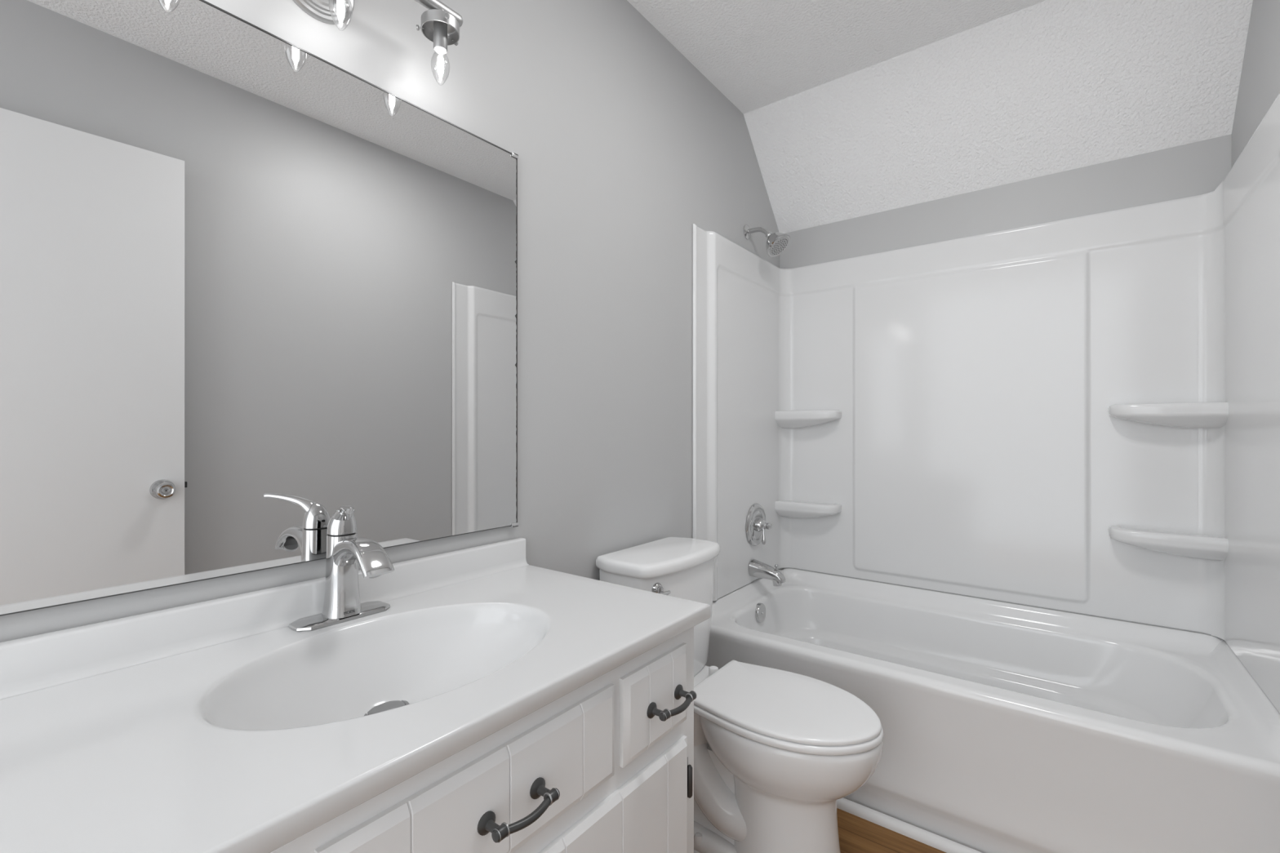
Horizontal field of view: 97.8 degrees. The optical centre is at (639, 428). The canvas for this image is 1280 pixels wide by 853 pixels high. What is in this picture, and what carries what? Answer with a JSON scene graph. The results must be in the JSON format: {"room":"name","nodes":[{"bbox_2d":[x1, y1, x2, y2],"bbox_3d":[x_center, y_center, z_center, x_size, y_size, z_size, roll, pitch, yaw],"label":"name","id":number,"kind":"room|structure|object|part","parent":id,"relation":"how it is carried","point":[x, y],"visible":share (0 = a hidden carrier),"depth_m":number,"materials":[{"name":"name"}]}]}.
{"room":"bathroom","nodes":[
{"label":"bathroom","id":0,"kind":"room"},
{"bbox_2d":[0,0,779,642],"bbox_3d":[-0.498,-0.087,1.183,0.100,2.435,3.678,0,0,37],"label":"wall","id":1,"kind":"structure","parent":0,"point":[622,144],"depth_m":1.54,"materials":[{"name":"grey paint"}]},
{"bbox_2d":[0,0,518,616],"bbox_3d":[-0.573,-0.211,0.991,0.012,0.899,0.908,0,0,37],"label":"wall mirror","id":2,"kind":"object","parent":1,"relation":"attached to","point":[253,289],"visible":1,"depth_m":0.88,"materials":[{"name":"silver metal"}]},
{"bbox_2d":[0,537,528,699],"bbox_3d":[-0.556,0.299,0.993,0.030,0.062,0.914,0,0,37],"label":"backsplash","id":3,"kind":"structure","parent":1,"relation":"attached to","point":[45,660],"depth_m":0.84,"materials":[{"name":"white stone"}]},
{"bbox_2d":[293,0,462,85],"bbox_3d":[-0.522,-0.763,0.951,0.141,0.195,0.472,0,0,37],"label":"vanity light","id":4,"kind":"object","parent":1,"relation":"attached to","point":[441,24],"visible":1,"depth_m":1.06,"materials":[{"name":"silver metal"}]},
{"bbox_3d":[-0.501,-0.702,0.935,0.035,0.072,0.035,0,0,37],"label":"light bulb","id":5,"kind":"part","parent":4,"relation":"part of","materials":[{"name":"clear glass"}]},
{"bbox_3d":[-0.387,-0.702,1.084,0.035,0.072,0.035,0,0,37],"label":"light bulb","id":6,"kind":"part","parent":4,"relation":"part of","materials":[{"name":"clear glass"}]},
{"bbox_2d":[743,224,790,257],"bbox_3d":[0.520,-0.776,2.283,0.186,0.153,0.109,0,0,37],"label":"shower","id":7,"kind":"object","parent":1,"relation":"attached to","point":[776,243],"visible":1,"depth_m":2.25,"materials":[{"name":"silver metal"}]},
{"bbox_3d":[0.492,-0.808,2.309,0.104,0.050,0.020,0,0,37],"label":"shower arm","id":8,"kind":"part","parent":7,"relation":"part of","materials":[{"name":"silver metal"}]},
{"bbox_2d":[626,0,1045,113],"bbox_3d":[-0.016,-1.355,0.518,1.672,0.100,3.405,0,0,37],"label":"ceiling","id":9,"kind":"structure","parent":0,"point":[757,54],"depth_m":1.84,"materials":[{"name":"white paint"}]},
{"bbox_2d":[836,808,946,852],"bbox_3d":[0.036,1.160,0.587,1.672,0.060,4.178,0,0,37],"label":"floor","id":10,"kind":"structure","parent":0,"point":[856,834],"depth_m":1.53,"materials":[{"name":"brown wood"}]},
{"bbox_2d":[270,626,696,852],"bbox_3d":[-0.351,0.743,0.829,0.556,0.772,0.900,0,0,37],"label":"vanity cabinet","id":11,"kind":"object","parent":10,"relation":"on","point":[606,766],"visible":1,"depth_m":0.77,"materials":[{"name":"white paint"}]},
{"bbox_2d":[0,537,710,852],"bbox_3d":[-0.356,0.362,0.843,0.530,0.189,0.917,0,0,37],"label":"countertop","id":12,"kind":"structure","parent":11,"relation":"on","point":[215,726],"depth_m":0.72,"materials":[{"name":"white stone"}]},
{"bbox_2d":[288,504,394,631],"bbox_3d":[-0.480,0.227,0.945,0.162,0.206,0.158,0,0,37],"label":"faucet","id":13,"kind":"object","parent":12,"relation":"on","point":[345,551],"visible":1,"depth_m":0.95,"materials":[{"name":"silver metal"}]},
{"bbox_3d":[-0.520,0.326,0.976,0.060,0.007,0.158,0,0,37],"label":"plate","id":14,"kind":"part","parent":13,"relation":"part of","materials":[{"name":"silver metal"}]},
{"bbox_3d":[-0.487,0.153,0.936,0.045,0.059,0.148,0,0,-40],"label":"lever handle","id":15,"kind":"part","parent":13,"relation":"part of","materials":[{"name":"silver metal"}]},
{"bbox_3d":[-0.473,0.215,0.939,0.145,0.058,0.049,0,0,37],"label":"spout","id":16,"kind":"part","parent":13,"relation":"part of","materials":[{"name":"silver metal"}]},
{"bbox_3d":[-0.168,0.461,0.684,0.013,0.138,0.425,0,0,37],"label":"drawer","id":17,"kind":"part","parent":11,"relation":"part of","materials":[{"name":"white paint"}]},
{"bbox_3d":[-0.141,0.465,0.677,0.039,0.025,0.105,0,0,37],"label":"handle","id":18,"kind":"part","parent":11,"relation":"part of","materials":[{"name":"grey metal"}]},
{"bbox_3d":[-0.038,0.787,0.855,0.013,0.450,0.410,0,0,37],"label":"cabinet door","id":19,"kind":"part","parent":11,"relation":"part of","materials":[{"name":"white paint"}]},
{"bbox_3d":[0.029,0.461,0.943,0.013,0.138,0.184,0,0,37],"label":"drawer","id":20,"kind":"part","parent":11,"relation":"part of","materials":[{"name":"white paint"}]},
{"bbox_3d":[0.059,0.465,0.939,0.039,0.025,0.105,0,0,37],"label":"handle","id":21,"kind":"part","parent":11,"relation":"part of","materials":[{"name":"grey metal"}]},
{"bbox_2d":[595,537,883,852],"bbox_3d":[0.270,0.747,1.498,0.717,0.778,0.412,0,0,37],"label":"toilet","id":22,"kind":"object","parent":10,"relation":"on","point":[775,751],"visible":0.66,"depth_m":1.38,"materials":[{"name":"white porcelain"},{"name":"white plastic"},{"name":"chrome"}]},
{"bbox_3d":[0.069,0.571,1.651,0.200,0.353,0.388,0,0,37],"label":"tank","id":23,"kind":"part","parent":22,"relation":"part of","materials":[{"name":"white ceramic"}]},
{"bbox_3d":[0.049,0.427,1.477,0.034,0.034,0.023,0,0,-39],"label":"flush lever","id":24,"kind":"part","parent":22,"relation":"part of","materials":[{"name":"silver metal"}]},
{"bbox_3d":[0.073,0.376,1.648,0.222,0.036,0.412,0,0,37],"label":"tank lid","id":25,"kind":"part","parent":22,"relation":"part of","materials":[{"name":"white ceramic"}]},
{"bbox_3d":[0.058,0.438,1.467,0.065,0.013,0.015,0,0,-44],"label":"lever arm","id":26,"kind":"part","parent":22,"relation":"part of","materials":[{"name":"silver metal"}]},
{"bbox_3d":[0.372,0.696,1.421,0.454,0.015,0.337,0,0,37],"label":"lid","id":27,"kind":"part","parent":22,"relation":"part of","materials":[{"name":"white plastic"}]},
{"bbox_3d":[0.372,0.714,1.421,0.462,0.019,0.345,0,0,37],"label":"seat","id":28,"kind":"part","parent":22,"relation":"part of","materials":[{"name":"white plastic"}]},
{"bbox_2d":[705,568,1279,852],"bbox_3d":[0.999,0.885,1.852,1.466,0.486,0.759,0,0,37],"label":"bathtub","id":29,"kind":"object","parent":10,"relation":"on","point":[1007,727],"visible":0.78,"depth_m":1.55,"materials":[{"name":"white plastic"}]},
{"bbox_3d":[0.483,0.742,2.240,0.020,0.077,0.076,0,0,37],"label":"overflow plate","id":30,"kind":"part","parent":29,"relation":"part of","materials":[{"name":"silver metal"}]},
{"bbox_2d":[836,797,982,852],"bbox_3d":[0.761,1.118,1.540,1.466,0.024,0.021,0,0,37],"label":"trim","id":31,"kind":"structure","parent":29,"relation":"attached to","point":[943,844],"depth_m":1.56,"materials":[{"name":"white wood"}]},
{"bbox_2d":[743,0,1253,233],"bbox_3d":[1.158,-1.157,2.061,1.672,0.497,0.473,0,0,37],"label":"ceiling","id":32,"kind":"structure","parent":0,"point":[1046,87],"depth_m":1.91,"materials":[{"name":"white paint"}]},
{"bbox_2d":[779,133,1231,268],"bbox_3d":[1.271,0.111,2.210,1.672,2.038,0.100,0,0,37],"label":"wall","id":33,"kind":"structure","parent":0,"point":[1195,168],"depth_m":2.04,"materials":[{"name":"grey paint"}]},
{"bbox_2d":[692,93,1279,713],"bbox_3d":[1.006,-0.056,1.861,1.468,1.397,0.771,0,0,37],"label":"shower surround","id":34,"kind":"object","parent":33,"relation":"attached to","point":[1080,415],"visible":0.94,"depth_m":2.01,"materials":[{"name":"white plastic"}]},
{"bbox_2d":[746,503,772,546],"bbox_3d":[0.513,0.406,2.326,0.072,0.177,0.177,0,0,37],"label":"shower valve","id":35,"kind":"object","parent":34,"relation":"attached to","point":[756,524],"visible":1,"depth_m":2.31,"materials":[{"name":"silver metal"}]},
{"bbox_3d":[0.512,0.442,2.314,0.017,0.080,0.031,0,0,2],"label":"valve lever","id":36,"kind":"part","parent":35,"relation":"part of","materials":[{"name":"silver metal"}]},
{"bbox_2d":[748,559,786,586],"bbox_3d":[0.523,0.592,2.285,0.148,0.093,0.070,0,0,37],"label":"tub spout","id":37,"kind":"object","parent":34,"relation":"attached to","point":[758,569],"visible":1,"depth_m":2.27,"materials":[{"name":"silver metal"}]},
{"bbox_2d":[774,500,841,518],"bbox_3d":[0.741,0.367,2.468,0.272,0.078,0.096,0,0,37],"label":"shelf","id":38,"kind":"object","parent":34,"relation":"attached to","point":[783,508],"depth_m":2.45,"materials":[{"name":"white plastic"}]},
{"bbox_2d":[774,409,841,428],"bbox_3d":[0.741,-0.039,2.468,0.272,0.078,0.096,0,0,37],"label":"shelf","id":39,"kind":"object","parent":34,"relation":"attached to","point":[784,419],"depth_m":2.45,"materials":[{"name":"white plastic"}]},
{"bbox_2d":[1107,525,1228,560],"bbox_3d":[1.662,0.367,1.767,0.272,0.078,0.096,0,0,37],"label":"shelf","id":40,"kind":"object","parent":34,"relation":"attached to","point":[1178,543],"depth_m":1.75,"materials":[{"name":"white plastic"}]},
{"bbox_2d":[1107,401,1228,428],"bbox_3d":[1.662,-0.039,1.767,0.272,0.078,0.096,0,0,37],"label":"shelf","id":41,"kind":"object","parent":34,"relation":"attached to","point":[1121,415],"depth_m":1.74,"materials":[{"name":"white plastic"}]},
{"bbox_2d":[1231,0,1279,166],"bbox_3d":[0.752,-0.087,0.230,0.100,2.435,3.678,0,0,37],"label":"wall","id":42,"kind":"structure","parent":0,"point":[1260,80],"depth_m":1.49,"materials":[{"name":"grey paint"}]}
]}

